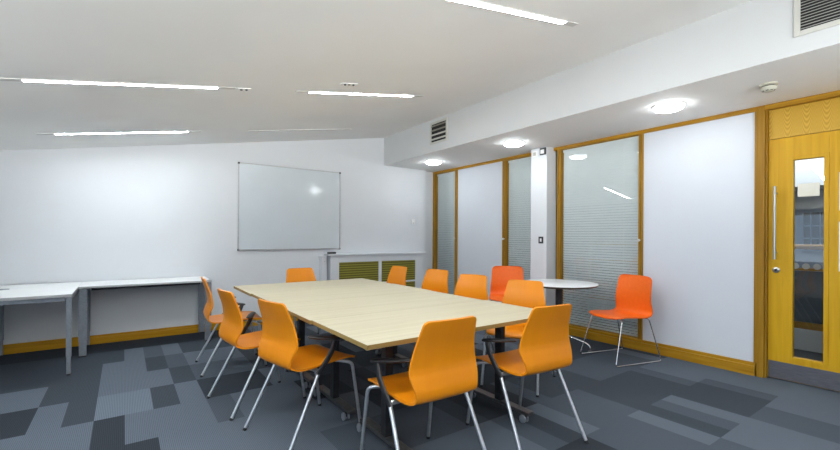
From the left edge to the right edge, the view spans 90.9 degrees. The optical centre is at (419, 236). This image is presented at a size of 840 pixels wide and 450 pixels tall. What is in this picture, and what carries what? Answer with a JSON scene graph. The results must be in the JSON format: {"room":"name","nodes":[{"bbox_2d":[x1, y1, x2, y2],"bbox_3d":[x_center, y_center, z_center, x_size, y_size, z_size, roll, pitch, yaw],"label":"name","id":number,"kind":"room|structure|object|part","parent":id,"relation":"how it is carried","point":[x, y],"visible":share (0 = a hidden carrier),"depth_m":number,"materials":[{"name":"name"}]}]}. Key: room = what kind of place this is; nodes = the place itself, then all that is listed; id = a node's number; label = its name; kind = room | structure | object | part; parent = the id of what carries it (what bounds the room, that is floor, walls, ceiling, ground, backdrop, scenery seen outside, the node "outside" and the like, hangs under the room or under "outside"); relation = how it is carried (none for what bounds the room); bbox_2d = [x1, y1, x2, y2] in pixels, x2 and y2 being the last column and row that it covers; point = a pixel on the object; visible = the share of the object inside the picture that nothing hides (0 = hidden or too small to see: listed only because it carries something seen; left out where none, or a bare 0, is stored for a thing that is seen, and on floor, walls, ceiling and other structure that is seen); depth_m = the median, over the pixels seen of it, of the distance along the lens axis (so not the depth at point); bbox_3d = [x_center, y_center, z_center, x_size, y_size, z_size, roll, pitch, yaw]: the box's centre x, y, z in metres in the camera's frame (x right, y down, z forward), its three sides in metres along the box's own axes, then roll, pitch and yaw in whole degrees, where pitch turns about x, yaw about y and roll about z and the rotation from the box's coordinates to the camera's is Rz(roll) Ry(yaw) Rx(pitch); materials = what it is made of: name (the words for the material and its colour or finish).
{"room":"meeting room","nodes":[
{"label":"meeting room","id":0,"kind":"room"},
{"bbox_2d":[0,138,432,344],"bbox_3d":[-2.583,-0.375,5.636,7.160,3.200,0.220,0,0,-36],"label":"wall","id":1,"kind":"structure","parent":0,"point":[155,211],"depth_m":5.07,"materials":[{"name":"paint"}]},
{"bbox_2d":[3,315,297,354],"bbox_3d":[-3.496,1.170,4.837,4.760,0.100,0.026,0,0,-36],"label":"baseboard","id":2,"kind":"structure","parent":1,"relation":"attached to","point":[150,333],"depth_m":4.78,"materials":[{"name":"brown wood"}]},
{"bbox_2d":[237,162,340,250],"bbox_3d":[-1.848,-0.406,6.009,1.496,1.198,0.030,0,0,-36],"label":"whiteboard","id":3,"kind":"object","parent":1,"relation":"attached to","point":[280,208],"visible":1,"depth_m":5.96,"materials":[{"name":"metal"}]},
{"bbox_3d":[-1.851,0.180,6.009,1.484,0.014,0.030,0,0,-36],"label":"rail","id":4,"kind":"part","parent":3,"relation":"part of","materials":[{"name":"silver metal"}]},
{"bbox_2d":[318,256,326,280],"bbox_3d":[-1.467,0.762,6.221,0.087,0.940,0.135,0,0,-36],"label":"column","id":5,"kind":"structure","parent":1,"relation":"attached to","point":[322,259],"depth_m":6.18,"materials":[{"name":"paint"}]},
{"bbox_2d":[432,174,435,268],"bbox_3d":[0.281,-0.012,7.637,0.070,2.272,0.070,0,0,-36],"label":"trim","id":6,"kind":"structure","parent":1,"relation":"attached to","point":[434,175],"depth_m":7.60,"materials":[{"name":"brown wood"}]},
{"bbox_2d":[0,0,752,150],"bbox_3d":[-0.212,-1.321,2.350,7.420,1.426,8.117,0,0,-36],"label":"ceiling","id":7,"kind":"structure","parent":0,"point":[455,55],"depth_m":2.90,"materials":[{"name":"paint"}]},
{"bbox_2d":[0,78,235,88],"bbox_3d":[-2.004,-1.057,2.866,1.351,0.239,0.048,0,0,-36],"label":"ceiling light","id":8,"kind":"object","parent":7,"relation":"attached to","point":[1,79],"visible":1,"depth_m":2.79,"materials":[{"name":"paint"}]},
{"bbox_2d":[22,80,217,88],"bbox_3d":[-2.003,-1.056,2.866,1.110,0.007,0.038,-12,7,-35],"label":"diffuser","id":9,"kind":"object","parent":8,"relation":"attached to","point":[39,81],"depth_m":2.82,"materials":[{"name":"white plastic"}]},
{"bbox_2d":[36,131,200,134],"bbox_3d":[-2.987,-1.060,4.210,1.351,0.239,0.048,0,0,-36],"label":"ceiling light","id":10,"kind":"object","parent":7,"relation":"attached to","point":[158,131],"visible":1,"depth_m":4.14,"materials":[{"name":"paint"}]},
{"bbox_2d":[55,132,173,134],"bbox_3d":[-2.987,-1.059,4.210,1.110,0.007,0.038,-12,7,-35],"label":"diffuser","id":11,"kind":"object","parent":10,"relation":"attached to","point":[97,132],"depth_m":4.12,"materials":[{"name":"white plastic"}]},
{"bbox_2d":[237,88,250,90],"bbox_3d":[-1.407,-1.177,3.305,0.099,0.029,0.044,0,0,-36],"label":"smoke detector","id":12,"kind":"object","parent":7,"relation":"attached to","point":[240,89],"depth_m":3.29,"materials":[{"name":"paint"}]},
{"bbox_2d":[246,129,349,131],"bbox_3d":[-1.505,-1.368,5.301,1.351,0.239,0.048,0,0,-36],"label":"ceiling light","id":13,"kind":"object","parent":7,"relation":"attached to","point":[305,129],"visible":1,"depth_m":5.28,"materials":[{"name":"paint"}]},
{"bbox_2d":[280,129,341,130],"bbox_3d":[-1.504,-1.367,5.301,1.110,0.007,0.038,-12,7,-35],"label":"diffuser","id":14,"kind":"object","parent":13,"relation":"attached to","point":[305,129],"depth_m":5.36,"materials":[{"name":"white plastic"}]},
{"bbox_2d":[340,83,357,85],"bbox_3d":[-0.608,-1.309,3.557,0.148,0.037,0.044,0,0,-36],"label":"smoke detector","id":15,"kind":"object","parent":7,"relation":"attached to","point":[344,84],"depth_m":3.55,"materials":[{"name":"paint"}]},
{"bbox_2d":[294,91,423,96],"bbox_3d":[-0.524,-1.364,3.955,1.351,0.239,0.048,0,0,-36],"label":"ceiling light","id":16,"kind":"object","parent":7,"relation":"attached to","point":[314,92],"visible":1,"depth_m":3.90,"materials":[{"name":"paint"}]},
{"bbox_2d":[309,92,411,96],"bbox_3d":[-0.524,-1.363,3.955,1.110,0.007,0.038,-12,7,-35],"label":"diffuser","id":17,"kind":"object","parent":16,"relation":"attached to","point":[344,93],"depth_m":3.92,"materials":[{"name":"white plastic"}]},
{"bbox_2d":[447,0,578,26],"bbox_3d":[0.531,-1.358,2.481,1.351,0.239,0.048,0,0,-36],"label":"ceiling light","id":18,"kind":"object","parent":7,"relation":"attached to","point":[476,3],"visible":1,"depth_m":2.50,"materials":[{"name":"paint"}]},
{"bbox_2d":[0,289,839,449],"bbox_3d":[1.464,1.348,3.699,11.700,0.200,8.300,0,0,-36],"label":"floor","id":19,"kind":"structure","parent":0,"point":[147,393],"depth_m":3.03,"materials":[{"name":"grey carpet"}]},
{"bbox_2d":[0,282,81,375],"bbox_3d":[-3.907,0.857,3.782,1.203,0.721,1.186,0,0,-36],"label":"office desk","id":20,"kind":"object","parent":19,"relation":"on","point":[45,292],"visible":0.99,"depth_m":3.66,"materials":[{"name":"laminate"}]},
{"bbox_3d":[-4.261,0.790,4.208,0.038,0.531,0.038,0,0,-36],"label":"leg","id":21,"kind":"part","parent":20,"relation":"part of","materials":[{"name":"silver metal"}]},
{"bbox_3d":[-3.888,0.545,3.793,1.142,0.036,1.149,0,0,-36],"label":"rail","id":22,"kind":"part","parent":20,"relation":"part of","materials":[{"name":"silver metal"}]},
{"bbox_3d":[-3.105,0.797,3.659,0.038,0.531,0.038,0,0,-36],"label":"leg","id":23,"kind":"part","parent":20,"relation":"part of","materials":[{"name":"silver metal"}]},
{"bbox_2d":[78,276,211,356],"bbox_3d":[-3.109,0.864,4.744,1.215,0.717,0.572,0,0,-36],"label":"office desk","id":24,"kind":"object","parent":19,"relation":"on","point":[84,302],"visible":0.95,"depth_m":4.61,"materials":[{"name":"laminate"}]},
{"bbox_3d":[-3.429,0.794,4.208,0.068,0.533,0.045,0,0,-36],"label":"leg","id":25,"kind":"part","parent":24,"relation":"part of","materials":[{"name":"silver metal"}]},
{"bbox_3d":[-3.720,0.792,4.615,0.068,0.533,0.045,0,0,-36],"label":"leg","id":26,"kind":"part","parent":24,"relation":"part of","materials":[{"name":"silver metal"}]},
{"bbox_3d":[-3.107,0.552,4.745,1.175,0.047,0.450,0,0,-36],"label":"rail","id":27,"kind":"part","parent":24,"relation":"part of","materials":[{"name":"metal"}]},
{"bbox_3d":[-2.789,0.797,5.282,0.068,0.533,0.045,0,0,-36],"label":"leg","id":28,"kind":"part","parent":24,"relation":"part of","materials":[{"name":"silver metal"}]},
{"bbox_3d":[-2.498,0.799,4.875,0.068,0.533,0.045,0,0,-36],"label":"leg","id":29,"kind":"part","parent":24,"relation":"part of","materials":[{"name":"silver metal"}]},
{"bbox_2d":[195,277,267,376],"bbox_3d":[-1.819,0.809,3.988,0.576,0.854,0.560,0,0,-33],"label":"armchair","id":30,"kind":"object","parent":19,"relation":"on","point":[216,319],"visible":0.73,"depth_m":3.87,"materials":[{"name":"orange plastic"}]},
{"bbox_3d":[-2.059,1.008,4.106,0.288,0.441,0.096,0,0,-6],"label":"leg","id":31,"kind":"part","parent":30,"relation":"part of","materials":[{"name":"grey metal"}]},
{"bbox_3d":[-1.813,1.010,3.721,0.096,0.441,0.288,0,0,31],"label":"leg","id":32,"kind":"part","parent":30,"relation":"part of","materials":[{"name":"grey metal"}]},
{"bbox_3d":[-1.756,1.005,4.258,0.048,0.445,0.184,0,0,22],"label":"leg","id":33,"kind":"part","parent":30,"relation":"part of","materials":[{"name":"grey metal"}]},
{"bbox_3d":[-1.548,1.006,3.934,0.184,0.445,0.048,0,0,2],"label":"leg","id":34,"kind":"part","parent":30,"relation":"part of","materials":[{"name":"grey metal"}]},
{"bbox_2d":[206,288,306,420],"bbox_3d":[-1.236,0.812,3.150,0.576,0.854,0.560,0,0,-43],"label":"armchair","id":35,"kind":"object","parent":19,"relation":"on","point":[231,330],"visible":0.66,"depth_m":3.01,"materials":[{"name":"orange plastic"}]},
{"bbox_3d":[-1.494,1.012,3.225,0.288,0.441,0.096,0,0,-16],"label":"leg","id":36,"kind":"part","parent":35,"relation":"part of","materials":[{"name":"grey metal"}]},
{"bbox_3d":[-1.184,1.013,2.889,0.096,0.441,0.288,0,0,21],"label":"leg","id":37,"kind":"part","parent":35,"relation":"part of","materials":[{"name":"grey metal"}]},
{"bbox_3d":[-1.404,0.729,3.325,0.025,0.204,0.148,0,0,40],"label":"arm","id":38,"kind":"part","parent":35,"relation":"part of"},
{"bbox_3d":[-1.220,1.008,3.427,0.048,0.445,0.184,0,0,12],"label":"leg","id":39,"kind":"part","parent":35,"relation":"part of","materials":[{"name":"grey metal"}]},
{"bbox_3d":[-0.960,1.010,3.144,0.184,0.445,0.048,0,0,-8],"label":"leg","id":40,"kind":"part","parent":35,"relation":"part of","materials":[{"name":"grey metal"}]},
{"bbox_2d":[242,299,360,449],"bbox_3d":[-0.744,0.815,2.676,0.560,0.854,0.576,0,0,41],"label":"armchair","id":41,"kind":"object","parent":19,"relation":"on","point":[278,345],"visible":0.99,"depth_m":2.53,"materials":[{"name":"orange plastic"}]},
{"bbox_3d":[-1.007,1.014,2.723,0.288,0.441,0.096,0,0,-22],"label":"leg","id":42,"kind":"part","parent":41,"relation":"part of","materials":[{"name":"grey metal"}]},
{"bbox_3d":[-0.665,1.016,2.422,0.096,0.441,0.288,0,0,15],"label":"leg","id":43,"kind":"part","parent":41,"relation":"part of","materials":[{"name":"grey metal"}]},
{"bbox_3d":[-0.757,1.011,2.953,0.048,0.445,0.184,0,0,6],"label":"leg","id":44,"kind":"part","parent":41,"relation":"part of","materials":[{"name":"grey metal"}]},
{"bbox_3d":[-0.564,0.733,2.512,0.148,0.204,0.025,0,0,-41],"label":"arm","id":45,"kind":"part","parent":41,"relation":"part of"},
{"bbox_3d":[-0.468,1.013,2.699,0.184,0.445,0.048,0,0,-14],"label":"leg","id":46,"kind":"part","parent":41,"relation":"part of","materials":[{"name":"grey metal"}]},
{"bbox_2d":[286,268,319,333],"bbox_3d":[-1.337,0.811,4.882,0.560,0.854,0.576,0,0,-36],"label":"chair","id":47,"kind":"object","parent":19,"relation":"on","point":[293,274],"visible":0.12,"depth_m":5.06,"materials":[{"name":"orange plastic"}]},
{"bbox_2d":[234,278,390,350],"bbox_3d":[-1.120,0.873,4.413,1.478,0.722,0.696,0,0,-36],"label":"meeting table","id":48,"kind":"object","parent":19,"relation":"on","point":[249,290],"visible":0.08,"depth_m":4.33,"materials":[{"name":"brown wood"}]},
{"bbox_2d":[252,284,431,388],"bbox_3d":[-0.697,0.875,3.847,1.484,0.722,0.711,0,0,-36],"label":"meeting table","id":49,"kind":"object","parent":19,"relation":"on","point":[296,296],"visible":0.63,"depth_m":3.72,"materials":[{"name":"brown wood"}]},
{"bbox_3d":[-1.036,0.873,3.604,0.048,0.602,0.056,0,0,-36],"label":"leg","id":50,"kind":"part","parent":49,"relation":"part of","materials":[{"name":"metal"}]},
{"bbox_3d":[-0.260,0.877,4.160,0.048,0.602,0.056,0,0,-36],"label":"leg","id":51,"kind":"part","parent":49,"relation":"part of","materials":[{"name":"metal"}]},
{"bbox_2d":[324,252,426,287],"bbox_3d":[-0.678,0.750,6.762,1.820,0.972,0.175,0,0,-36],"label":"radiator cover","id":52,"kind":"object","parent":19,"relation":"on","point":[371,266],"visible":0.52,"depth_m":6.67,"materials":[{"name":"paint"}]},
{"bbox_2d":[339,261,377,280],"bbox_3d":[-0.958,0.565,6.515,0.695,0.340,0.004,0,0,-36],"label":"grille","id":53,"kind":"object","parent":52,"relation":"attached to","point":[347,269],"depth_m":6.51,"materials":[{"name":"green metal"}]},
{"bbox_2d":[324,252,426,255],"bbox_3d":[-0.675,0.278,6.762,1.820,0.027,0.175,0,0,-36],"label":"shelf","id":54,"kind":"object","parent":52,"relation":"attached to","point":[387,253],"depth_m":6.73,"materials":[{"name":"paint"}]},
{"bbox_2d":[382,260,414,281],"bbox_3d":[-0.360,0.568,6.944,0.672,0.340,0.004,0,0,-36],"label":"grille","id":55,"kind":"object","parent":52,"relation":"attached to","point":[387,265],"depth_m":6.96,"materials":[{"name":"green metal"}]},
{"bbox_2d":[406,281,414,286],"bbox_3d":[-0.362,0.950,6.944,0.672,0.375,0.004,0,0,-36],"label":"grille","id":56,"kind":"object","parent":52,"relation":"attached to","point":[408,283],"depth_m":7.08,"materials":[{"name":"green metal"}]},
{"bbox_2d":[285,291,480,420],"bbox_3d":[-0.288,0.877,3.261,1.471,0.722,0.712,0,0,-36],"label":"meeting table","id":57,"kind":"object","parent":19,"relation":"on","point":[306,312],"visible":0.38,"depth_m":3.07,"materials":[{"name":"brown wood"}]},
{"bbox_3d":[-0.621,0.875,3.022,0.048,0.602,0.056,0,0,-36],"label":"leg","id":58,"kind":"part","parent":57,"relation":"part of","materials":[{"name":"metal"}]},
{"bbox_2d":[387,266,406,285],"bbox_3d":[-0.455,0.816,5.333,0.576,0.854,0.560,0,0,-41],"label":"chair","id":59,"kind":"object","parent":19,"relation":"on","point":[397,275],"visible":0.2,"depth_m":5.48,"materials":[{"name":"orange plastic"}]},
{"bbox_2d":[360,316,485,449],"bbox_3d":[0.016,0.819,2.192,0.560,0.854,0.576,0,0,-34],"label":"armchair","id":60,"kind":"object","parent":19,"relation":"on","point":[443,365],"visible":1,"depth_m":2.02,"materials":[{"name":"orange wood"}]},
{"bbox_3d":[-0.257,1.014,2.252,0.184,0.445,0.048,0,0,21],"label":"leg","id":61,"kind":"part","parent":60,"relation":"part of","materials":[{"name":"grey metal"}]},
{"bbox_3d":[-0.183,0.736,2.053,0.025,0.204,0.148,0,0,-41],"label":"arm","id":62,"kind":"part","parent":60,"relation":"part of"},
{"bbox_3d":[-0.099,1.020,1.951,0.096,0.441,0.288,0,0,-7],"label":"leg","id":63,"kind":"part","parent":60,"relation":"part of","materials":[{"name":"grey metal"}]},
{"bbox_3d":[0.064,1.016,2.465,0.048,0.445,0.184,0,0,1],"label":"leg","id":64,"kind":"part","parent":60,"relation":"part of","materials":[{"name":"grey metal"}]},
{"bbox_3d":[0.281,1.022,2.204,0.288,0.441,0.096,0,0,30],"label":"leg","id":65,"kind":"part","parent":60,"relation":"part of","materials":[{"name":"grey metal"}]},
{"bbox_2d":[312,300,533,449],"bbox_3d":[0.143,0.880,2.690,1.483,0.722,0.713,0,0,-36],"label":"meeting table","id":66,"kind":"object","parent":19,"relation":"on","point":[383,330],"visible":0.77,"depth_m":2.55,"materials":[{"name":"brown wood"}]},
{"bbox_3d":[-0.196,0.878,2.447,0.048,0.602,0.056,0,0,-36],"label":"leg","id":67,"kind":"part","parent":66,"relation":"part of","materials":[{"name":"metal"}]},
{"bbox_3d":[0.579,0.882,3.002,0.048,0.602,0.056,0,0,-36],"label":"leg","id":68,"kind":"part","parent":66,"relation":"part of","materials":[{"name":"metal"}]},
{"bbox_2d":[421,269,448,293],"bbox_3d":[0.055,0.819,4.795,0.560,0.854,0.576,0,0,40],"label":"chair","id":69,"kind":"object","parent":19,"relation":"on","point":[436,280],"visible":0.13,"depth_m":4.96,"materials":[{"name":"orange plastic"}]},
{"bbox_2d":[454,274,494,353],"bbox_3d":[0.413,0.821,4.133,0.560,0.854,0.576,0,0,36],"label":"armchair","id":70,"kind":"object","parent":19,"relation":"on","point":[474,286],"visible":0.2,"depth_m":4.30,"materials":[{"name":"orange plastic"}]},
{"bbox_3d":[0.677,1.024,4.109,0.288,0.441,0.096,0,0,-27],"label":"leg","id":71,"kind":"part","parent":70,"relation":"part of","materials":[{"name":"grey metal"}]},
{"bbox_2d":[489,266,523,301],"bbox_3d":[1.138,0.822,5.417,0.488,0.848,0.595,0,0,13],"label":"chair","id":72,"kind":"object","parent":19,"relation":"on","point":[501,275],"visible":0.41,"depth_m":5.63,"materials":[{"name":"orange plastic"}]},
{"bbox_2d":[480,280,555,396],"bbox_3d":[0.845,0.824,3.566,0.560,0.854,0.576,0,0,28],"label":"armchair","id":73,"kind":"object","parent":19,"relation":"on","point":[524,293],"visible":0.34,"depth_m":3.71,"materials":[{"name":"orange plastic"}]},
{"bbox_3d":[0.580,1.019,3.481,0.184,0.445,0.048,0,0,-27],"label":"leg","id":74,"kind":"part","parent":73,"relation":"part of","materials":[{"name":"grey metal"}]},
{"bbox_3d":[0.918,1.020,3.298,0.048,0.445,0.184,0,0,-7],"label":"leg","id":75,"kind":"part","parent":73,"relation":"part of","materials":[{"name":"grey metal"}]},
{"bbox_2d":[466,303,588,449],"bbox_3d":[0.651,0.823,2.610,0.560,0.854,0.576,0,0,-30],"label":"armchair","id":76,"kind":"object","parent":19,"relation":"on","point":[544,346],"visible":0.99,"depth_m":2.44,"materials":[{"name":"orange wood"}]},
{"bbox_3d":[0.384,1.017,2.689,0.184,0.445,0.048,0,0,25],"label":"leg","id":77,"kind":"part","parent":76,"relation":"part of","materials":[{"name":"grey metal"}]},
{"bbox_3d":[0.443,0.739,2.486,0.025,0.204,0.148,0,0,-37],"label":"arm","id":78,"kind":"part","parent":76,"relation":"part of"},
{"bbox_3d":[0.519,1.023,2.377,0.096,0.441,0.288,0,0,-3],"label":"leg","id":79,"kind":"part","parent":76,"relation":"part of","materials":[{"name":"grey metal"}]},
{"bbox_3d":[0.718,1.019,2.879,0.048,0.445,0.184,0,0,5],"label":"leg","id":80,"kind":"part","parent":76,"relation":"part of","materials":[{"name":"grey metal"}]},
{"bbox_3d":[0.916,1.025,2.603,0.288,0.441,0.096,0,0,34],"label":"leg","id":81,"kind":"part","parent":76,"relation":"part of","materials":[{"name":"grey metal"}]},
{"bbox_2d":[530,279,598,351],"bbox_3d":[1.562,0.883,4.655,0.822,0.732,0.822,0,0,-36],"label":"round table","id":82,"kind":"object","parent":19,"relation":"on","point":[558,284],"visible":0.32,"depth_m":4.57,"materials":[{"name":"laminate"}]},
{"bbox_3d":[1.723,1.157,4.560,0.303,0.164,0.022,0,0,30],"label":"leg","id":83,"kind":"part","parent":82,"relation":"part of","materials":[{"name":"silver metal"}]},
{"bbox_2d":[580,274,660,366],"bbox_3d":[2.065,0.827,4.276,0.595,0.848,0.488,0,0,-21],"label":"chair","id":84,"kind":"object","parent":19,"relation":"on","point":[633,292],"visible":1,"depth_m":4.32,"materials":[{"name":"orange plastic"}]},
{"bbox_2d":[530,147,555,305],"bbox_3d":[1.661,0.035,5.581,0.200,2.430,0.260,0,0,-36],"label":"wall column","id":85,"kind":"structure","parent":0,"point":[543,167],"depth_m":5.49,"materials":[{"name":"paint"}]},
{"bbox_2d":[532,151,536,157],"bbox_3d":[1.545,-1.111,5.570,0.012,0.080,0.080,0,0,-36],"label":"plate","id":86,"kind":"object","parent":85,"relation":"attached to","point":[534,153],"visible":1,"depth_m":5.57,"materials":[{"name":"white plastic"}]},
{"bbox_2d":[538,237,542,242],"bbox_3d":[1.601,0.044,5.484,0.010,0.090,0.076,0,0,-36],"label":"light switch","id":87,"kind":"object","parent":85,"relation":"attached to","point":[540,239],"visible":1,"depth_m":5.48,"materials":[{"name":"metal"}]},
{"bbox_2d":[540,147,545,154],"bbox_3d":[1.619,-1.126,5.454,0.026,0.092,0.092,0,0,-36],"label":"fire alarm","id":88,"kind":"object","parent":85,"relation":"attached to","point":[542,150],"visible":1,"depth_m":5.44,"materials":[{"name":"plastic"}]},
{"bbox_2d":[457,112,754,361],"bbox_3d":[2.804,-0.194,4.157,0.082,2.900,7.295,0,0,-36],"label":"wall","id":89,"kind":"structure","parent":0,"point":[698,204],"depth_m":4.17,"materials":[{"name":"white paint"}]},
{"bbox_2d":[436,171,454,294],"bbox_3d":[0.458,-0.011,7.358,0.114,2.272,0.590,0,0,-36],"label":"window","id":90,"kind":"structure","parent":89,"relation":"in","point":[445,182],"depth_m":7.41,"materials":[{"name":"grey glass"}]},
{"bbox_2d":[454,170,457,291],"bbox_3d":[0.642,-0.010,7.133,0.070,2.272,0.060,0,0,-36],"label":"trim","id":91,"kind":"structure","parent":89,"relation":"attached to","point":[456,171],"depth_m":7.10,"materials":[{"name":"brown wood"}]},
{"bbox_2d":[502,160,506,265],"bbox_3d":[1.285,-0.007,6.234,0.070,2.272,0.070,0,0,-36],"label":"trim","id":92,"kind":"structure","parent":89,"relation":"attached to","point":[504,163],"depth_m":6.20,"materials":[{"name":"brown wood"}]},
{"bbox_2d":[502,156,530,279],"bbox_3d":[1.451,-0.006,5.972,0.114,2.272,0.620,0,0,-36],"label":"window","id":93,"kind":"structure","parent":89,"relation":"in","point":[519,169],"depth_m":6.04,"materials":[{"name":"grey glass"}]},
{"bbox_2d":[556,150,561,278],"bbox_3d":[1.845,-0.003,5.453,0.070,2.272,0.053,0,0,-36],"label":"trim","id":94,"kind":"structure","parent":89,"relation":"attached to","point":[559,152],"depth_m":5.42,"materials":[{"name":"brown wood"}]},
{"bbox_2d":[561,135,639,338],"bbox_3d":[2.150,-0.002,4.996,0.114,2.272,1.045,0,0,-36],"label":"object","id":95,"kind":"structure","parent":89,"relation":"in","point":[606,161],"depth_m":5.01,"materials":[{"name":"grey glass"}]},
{"bbox_2d":[433,90,838,173],"bbox_3d":[2.594,-1.155,4.424,0.080,0.040,7.980,0,0,-36],"label":"trim","id":96,"kind":"structure","parent":89,"relation":"attached to","point":[754,109],"depth_m":4.62,"materials":[{"name":"brown wood"}]},
{"bbox_2d":[638,134,643,339],"bbox_3d":[2.462,0.000,4.591,0.070,2.272,0.047,0,0,-36],"label":"trim","id":97,"kind":"structure","parent":89,"relation":"attached to","point":[641,136],"depth_m":4.56,"materials":[{"name":"brown wood"}]},
{"bbox_2d":[569,325,755,375],"bbox_3d":[1.652,1.190,5.708,0.095,0.118,4.810,0,0,-36],"label":"baseboard","id":98,"kind":"structure","parent":89,"relation":"attached to","point":[713,360],"depth_m":4.29,"materials":[{"name":"brown wood"}]},
{"bbox_2d":[753,111,757,362],"bbox_3d":[3.060,0.004,3.757,0.070,2.272,0.024,0,0,-36],"label":"trim","id":99,"kind":"structure","parent":89,"relation":"attached to","point":[756,112],"depth_m":3.73,"materials":[{"name":"brown wood"}]},
{"bbox_2d":[756,90,839,391],"bbox_3d":[3.380,0.047,3.313,0.115,2.425,1.070,0,0,-36],"label":"door","id":100,"kind":"structure","parent":89,"relation":"in","point":[791,131],"depth_m":3.58,"materials":[{"name":"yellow wood"}]},
{"bbox_3d":[3.384,0.054,3.316,0.105,2.410,1.070,0,0,-36],"label":"frame","id":101,"kind":"part","parent":100,"relation":"part of","materials":[{"name":"brown wood"}]},
{"bbox_3d":[3.121,-0.122,3.634,0.065,0.640,0.021,0,0,-36],"label":"pull handle","id":102,"kind":"part","parent":100,"relation":"part of","materials":[{"name":"metal"}]},
{"bbox_3d":[3.378,1.171,3.318,0.002,0.148,0.924,0,0,-36],"label":"kick plate","id":103,"kind":"part","parent":100,"relation":"part of","materials":[{"name":"metal"}]},
{"bbox_2d":[798,182,819,196],"bbox_3d":[3.281,-0.396,3.494,0.009,0.110,0.138,0,0,-36],"label":"paper notice","id":104,"kind":"object","parent":100,"relation":"attached to","point":[807,189],"visible":1,"depth_m":3.49,"materials":[{"name":"white paper"}]},
{"bbox_2d":[839,222,839,270],"bbox_3d":[3.421,0.080,3.265,0.003,0.400,0.164,0,0,-36],"label":"paper notice","id":105,"kind":"object","parent":100,"relation":"attached to","point":[839,222],"visible":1,"depth_m":3.33,"materials":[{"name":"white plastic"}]},
{"bbox_2d":[839,172,839,210],"bbox_3d":[3.424,-0.365,3.265,0.003,0.310,0.164,0,0,-36],"label":"paper notice","id":106,"kind":"object","parent":100,"relation":"attached to","point":[839,172],"visible":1,"depth_m":3.33,"materials":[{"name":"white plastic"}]},
{"bbox_2d":[384,0,839,171],"bbox_3d":[2.161,-1.408,4.113,1.230,0.461,7.980,0,0,-36],"label":"ceiling","id":107,"kind":"structure","parent":0,"point":[716,64],"depth_m":3.60,"materials":[{"name":"paint"}]},
{"bbox_2d":[425,160,441,164],"bbox_3d":[0.212,-1.165,6.556,0.268,0.048,0.268,0,0,-36],"label":"dome ceiling light","id":108,"kind":"object","parent":107,"relation":"attached to","point":[429,162],"visible":1,"depth_m":6.48,"materials":[{"name":"white plastic"}]},
{"bbox_2d":[430,117,447,144],"bbox_3d":[0.255,-1.450,5.709,0.010,0.308,0.385,0,0,-36],"label":"ceiling vent","id":109,"kind":"object","parent":107,"relation":"in","point":[438,129],"visible":1,"depth_m":5.70,"materials":[{"name":"white metal"}]},
{"bbox_2d":[503,140,524,146],"bbox_3d":[1.179,-1.159,5.207,0.268,0.048,0.268,0,0,-36],"label":"dome ceiling light","id":110,"kind":"object","parent":107,"relation":"attached to","point":[512,143],"visible":1,"depth_m":5.13,"materials":[{"name":"white plastic"}]},
{"bbox_2d":[652,101,685,112],"bbox_3d":[2.239,-1.153,3.727,0.268,0.048,0.268,0,0,-36],"label":"dome ceiling light","id":111,"kind":"object","parent":107,"relation":"attached to","point":[673,106],"visible":1,"depth_m":3.66,"materials":[{"name":"white plastic"}]},
{"bbox_2d":[759,81,777,92],"bbox_3d":[2.683,-1.145,3.184,0.110,0.060,0.110,0,0,-36],"label":"smoke detector","id":112,"kind":"object","parent":107,"relation":"attached to","point":[767,87],"visible":1,"depth_m":3.15,"materials":[{"name":"beige plastic"}]},
{"bbox_2d":[794,0,839,37],"bbox_3d":[2.643,-1.450,2.375,0.010,0.324,0.756,0,0,-36],"label":"ceiling vent","id":113,"kind":"object","parent":107,"relation":"in","point":[814,15],"visible":1,"depth_m":2.60,"materials":[{"name":"metal"}]},
{"bbox_2d":[438,179,823,293],"bbox_3d":[4.397,-0.385,5.768,4.338,3.300,8.260,0,0,-36],"label":"wall","id":114,"kind":"structure","parent":0,"point":[808,203],"depth_m":6.80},
{"bbox_2d":[802,211,823,251],"bbox_3d":[6.306,-0.084,6.583,0.060,0.636,0.336,0,0,-36],"label":"window","id":115,"kind":"structure","parent":114,"relation":"in","point":[812,222],"depth_m":6.60,"materials":[{"name":"glass"}]},
{"bbox_2d":[556,158,823,204],"bbox_3d":[5.758,-1.087,6.739,0.800,0.680,8.060,0,0,-36],"label":"ceiling","id":116,"kind":"structure","parent":0,"point":[808,170],"depth_m":6.11,"materials":[{"name":"paint"}]}
]}

